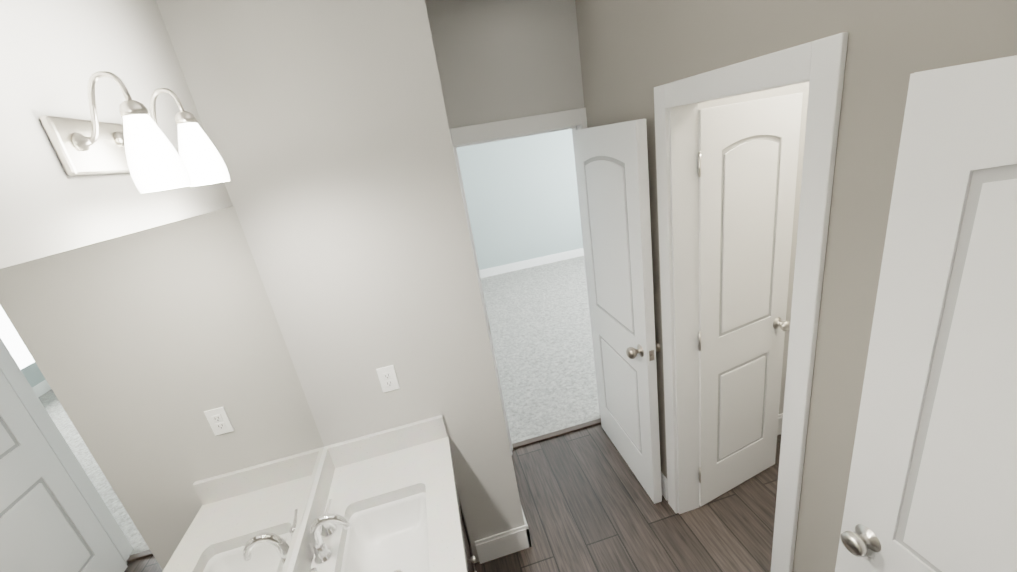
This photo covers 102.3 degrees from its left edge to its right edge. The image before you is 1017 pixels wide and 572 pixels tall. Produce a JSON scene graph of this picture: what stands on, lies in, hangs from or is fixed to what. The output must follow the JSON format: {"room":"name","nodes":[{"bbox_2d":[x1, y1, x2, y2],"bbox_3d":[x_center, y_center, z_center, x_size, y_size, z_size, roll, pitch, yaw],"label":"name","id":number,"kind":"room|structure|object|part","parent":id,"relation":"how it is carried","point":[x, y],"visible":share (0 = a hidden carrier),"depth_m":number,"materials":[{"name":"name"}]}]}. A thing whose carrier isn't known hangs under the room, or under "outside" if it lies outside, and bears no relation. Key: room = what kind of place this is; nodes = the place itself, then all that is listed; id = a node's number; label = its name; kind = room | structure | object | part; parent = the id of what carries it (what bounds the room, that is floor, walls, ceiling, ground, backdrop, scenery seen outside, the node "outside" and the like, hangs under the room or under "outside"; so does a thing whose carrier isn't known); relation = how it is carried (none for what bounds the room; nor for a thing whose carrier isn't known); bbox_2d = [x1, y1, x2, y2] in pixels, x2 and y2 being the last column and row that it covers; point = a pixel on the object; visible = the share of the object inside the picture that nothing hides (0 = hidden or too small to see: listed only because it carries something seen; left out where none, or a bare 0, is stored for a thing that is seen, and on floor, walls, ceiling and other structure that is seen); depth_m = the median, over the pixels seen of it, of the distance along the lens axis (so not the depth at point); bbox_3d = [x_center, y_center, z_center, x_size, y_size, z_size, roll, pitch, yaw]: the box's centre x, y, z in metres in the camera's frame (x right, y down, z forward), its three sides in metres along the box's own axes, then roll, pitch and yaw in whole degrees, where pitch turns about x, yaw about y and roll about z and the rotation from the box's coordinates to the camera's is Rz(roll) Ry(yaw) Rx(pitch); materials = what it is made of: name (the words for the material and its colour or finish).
{"room":"bathroom","nodes":[
{"label":"bathroom","id":0,"kind":"room"},
{"bbox_2d":[0,0,323,571],"bbox_3d":[-0.653,0.649,0.499,0.124,2.740,2.399,-13,19,-9],"label":"wall","id":1,"kind":"structure","parent":0,"point":[156,415],"depth_m":0.84,"materials":[{"name":"white paint"}]},
{"bbox_2d":[39,71,229,192],"bbox_3d":[-0.794,-0.333,0.922,0.175,0.225,0.344,-13,19,-9],"label":"sconce","id":2,"kind":"object","parent":1,"relation":"attached to","point":[137,145],"visible":1,"depth_m":0.81,"materials":[{"name":"silver metal"}]},
{"bbox_3d":[-0.869,-0.307,0.913,0.017,0.106,0.344,-13,19,-9],"label":"plate","id":3,"kind":"part","parent":2,"relation":"part of","materials":[{"name":"silver metal"}]},
{"bbox_3d":[-0.776,-0.340,0.790,0.134,0.132,0.044,-13,19,-9],"label":"arm","id":4,"kind":"part","parent":2,"relation":"part of"},
{"bbox_3d":[-0.720,-0.269,0.826,0.092,0.146,0.092,-13,19,-9],"label":"lamp shade","id":5,"kind":"part","parent":2,"relation":"part of","materials":[{"name":"white glass"}]},
{"bbox_3d":[-0.821,-0.398,0.976,0.134,0.132,0.044,-13,19,-9],"label":"arm","id":6,"kind":"part","parent":2,"relation":"part of"},
{"bbox_3d":[-0.765,-0.327,1.012,0.092,0.146,0.092,-13,19,-9],"label":"lamp shade","id":7,"kind":"part","parent":2,"relation":"part of","materials":[{"name":"white glass"}]},
{"bbox_2d":[287,447,334,571],"bbox_3d":[-0.581,0.997,0.965,0.019,0.110,1.762,-13,19,-9],"label":"backsplash","id":8,"kind":"structure","parent":0,"relation":"attached to","point":[321,487],"depth_m":1.53,"materials":[{"name":"white stone"}]},
{"bbox_2d":[156,0,524,562],"bbox_3d":[-0.620,0.115,2.003,0.912,2.740,0.694,-13,19,-9],"label":"wall block","id":9,"kind":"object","parent":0,"point":[325,126],"visible":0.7,"depth_m":1.52,"materials":[{"name":"paint"}]},
{"bbox_2d":[376,365,399,392],"bbox_3d":[-0.511,0.395,1.738,0.072,0.116,0.010,-13,19,-9],"label":"outlet","id":10,"kind":"object","parent":9,"relation":"attached to","point":[387,377],"visible":1,"depth_m":1.74,"materials":[{"name":"white plastic"}]},
{"bbox_2d":[475,524,531,563],"bbox_3d":[-0.025,1.354,2.151,0.285,0.150,0.015,-13,19,-9],"label":"baseboard","id":11,"kind":"structure","parent":9,"relation":"attached to","point":[495,546],"depth_m":2.14,"materials":[{"name":"white wood"}]},
{"bbox_2d":[327,415,446,466],"bbox_3d":[-0.528,0.689,1.818,0.497,0.110,0.020,-13,19,-9],"label":"backsplash","id":12,"kind":"structure","parent":0,"relation":"attached to","point":[355,450],"depth_m":1.81,"materials":[{"name":"white stone"}]},
{"bbox_2d":[425,0,583,128],"bbox_3d":[-0.072,-0.147,2.490,7.040,2.740,0.120,-13,19,-9],"label":"wall","id":13,"kind":"structure","parent":0,"point":[498,60],"depth_m":2.12,"materials":[{"name":"paint"}]},
{"bbox_2d":[449,108,600,455],"bbox_3d":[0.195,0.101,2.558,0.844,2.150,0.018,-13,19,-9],"label":"door frame","id":14,"kind":"structure","parent":13,"relation":"attached to","point":[510,127],"depth_m":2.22,"materials":[{"name":"white wood"}]},
{"bbox_2d":[521,506,531,546],"bbox_3d":[0.027,1.224,2.496,0.015,0.150,0.709,-13,19,-9],"label":"baseboard","id":15,"kind":"structure","parent":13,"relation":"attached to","point":[527,532],"depth_m":2.17,"materials":[{"name":"white wood"}]},
{"bbox_2d":[512,418,600,448],"bbox_3d":[0.359,1.072,2.977,0.716,0.016,0.045,-13,19,-9],"label":"trim","id":16,"kind":"structure","parent":13,"relation":"attached to","point":[555,434],"depth_m":2.97,"materials":[{"name":"brown"}]},
{"bbox_2d":[456,129,582,269],"bbox_3d":[-0.996,-1.345,6.330,7.040,2.740,0.120,-13,19,-9],"label":"wall","id":17,"kind":"structure","parent":0,"point":[521,196],"depth_m":6.54,"materials":[{"name":"paint"}]},
{"bbox_2d":[479,248,583,277],"bbox_3d":[-0.781,-0.118,6.692,6.800,0.150,0.015,-13,19,-9],"label":"baseboard","id":18,"kind":"structure","parent":17,"relation":"attached to","point":[520,265],"depth_m":6.88,"materials":[{"name":"white wood"}]},
{"bbox_2d":[481,256,600,443],"bbox_3d":[-0.323,0.563,4.902,7.040,0.112,4.187,-13,19,-9],"label":"floor","id":19,"kind":"structure","parent":0,"point":[540,323],"depth_m":4.24,"materials":[{"name":"white carpet"}]},
{"bbox_2d":[474,424,780,571],"bbox_3d":[1.118,1.495,1.594,3.525,0.100,3.153,-13,19,-9],"label":"floor","id":20,"kind":"structure","parent":0,"point":[587,503],"depth_m":2.23,"materials":[{"name":"brown wood"}]},
{"bbox_2d":[451,453,476,571],"bbox_3d":[-0.260,1.399,1.173,0.532,0.778,1.752,-13,19,-9],"label":"bathroom vanity","id":21,"kind":"object","parent":20,"relation":"on","point":[466,539],"depth_m":1.90,"materials":[{"name":"brown wood"}]},
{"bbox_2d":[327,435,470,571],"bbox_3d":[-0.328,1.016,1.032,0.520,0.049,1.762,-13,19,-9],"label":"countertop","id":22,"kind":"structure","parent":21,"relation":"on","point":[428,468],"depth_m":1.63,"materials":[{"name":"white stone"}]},
{"bbox_2d":[299,499,354,571],"bbox_3d":[-0.596,0.829,1.365,0.146,0.165,0.362,-13,19,-9],"label":"faucet","id":23,"kind":"object","parent":22,"relation":"on","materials":[{"name":"silver metal"}]},
{"bbox_2d":[339,491,426,571],"bbox_3d":[-0.415,0.977,1.454,0.355,0.152,0.460,-13,19,-9],"label":"sink","id":24,"kind":"object","parent":22,"relation":"in","point":[391,535],"depth_m":1.60,"materials":[{"name":"white ceramic"}]},
{"bbox_3d":[-0.184,1.176,1.815,0.020,0.389,0.410,-13,19,-9],"label":"door","id":25,"kind":"part","parent":21,"relation":"part of","materials":[{"name":"brown wood"}]},
{"bbox_3d":[-0.145,1.074,1.605,0.030,0.025,0.026,-13,19,-9],"label":"knob","id":26,"kind":"part","parent":21,"relation":"part of","materials":[{"name":"silver metal"}]},
{"bbox_2d":[699,82,808,413],"bbox_3d":[1.556,-0.343,2.280,1.660,2.740,0.120,-13,19,-9],"label":"wall","id":27,"kind":"structure","parent":0,"point":[803,88],"depth_m":2.10,"materials":[{"name":"paint"}]},
{"bbox_2d":[777,413,782,434],"bbox_3d":[1.713,0.897,2.632,1.540,0.150,0.015,-13,19,-9],"label":"baseboard","id":28,"kind":"structure","parent":27,"relation":"attached to","point":[780,421],"depth_m":2.63,"materials":[{"name":"white wood"}]},
{"bbox_2d":[575,0,1016,571],"bbox_3d":[0.933,0.153,1.163,0.120,2.740,2.973,-13,19,-9],"label":"wall","id":29,"kind":"structure","parent":0,"point":[635,54],"depth_m":1.08,"materials":[{"name":"paint"}]},
{"bbox_2d":[573,119,661,503],"bbox_3d":[0.614,0.171,2.308,0.191,2.030,0.726,-12,19,-8],"label":"entry door","id":30,"kind":"structure","parent":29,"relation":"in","point":[612,171],"depth_m":2.15,"materials":[{"name":"white wood"}]},
{"bbox_3d":[0.630,0.331,2.050,0.078,0.066,0.066,-12,19,-8],"label":"knob","id":31,"kind":"part","parent":30,"relation":"part of","materials":[{"name":"grey metal"}]},
{"bbox_2d":[661,472,667,500],"bbox_3d":[0.814,1.046,2.632,0.015,0.150,0.706,-13,19,-9],"label":"baseboard","id":32,"kind":"structure","parent":29,"relation":"attached to","point":[664,487],"depth_m":2.32,"materials":[{"name":"white wood"}]},
{"bbox_2d":[669,81,808,513],"bbox_3d":[0.898,0.346,1.630,0.122,2.085,0.630,-13,19,-9],"label":"trim","id":33,"kind":"structure","parent":29,"relation":"attached to","point":[684,137],"depth_m":1.81,"materials":[{"name":"white wood"}]},
{"bbox_2d":[698,93,802,505],"bbox_3d":[1.152,0.182,2.026,0.600,2.030,0.167,-16,20,-19],"label":"door","id":34,"kind":"structure","parent":29,"relation":"in","point":[747,161],"depth_m":1.92,"materials":[{"name":"white wood"}]},
{"bbox_3d":[1.389,0.197,2.077,0.064,0.064,0.066,-16,20,-19],"label":"knob","id":35,"kind":"part","parent":34,"relation":"part of","materials":[{"name":"silver metal"}]},
{"bbox_2d":[654,32,847,571],"bbox_3d":[0.826,0.331,1.608,0.018,2.150,0.756,-13,19,-9],"label":"door frame","id":36,"kind":"structure","parent":29,"relation":"attached to","point":[819,65],"depth_m":1.20,"materials":[{"name":"white wood"}]},
{"bbox_2d":[835,55,1016,571],"bbox_3d":[0.995,0.664,0.729,0.035,2.030,0.760,-13,19,-9],"label":"door","id":37,"kind":"structure","parent":29,"relation":"in","point":[979,177],"depth_m":0.78,"materials":[{"name":"white wood"}]},
{"bbox_2d":[840,524,880,556],"bbox_3d":[0.886,0.646,1.036,0.066,0.064,0.064,-13,19,-9],"label":"door knob","id":38,"kind":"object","parent":37,"relation":"attached to","point":[861,540],"depth_m":1.03,"materials":[{"name":"silver metal"}]}
]}

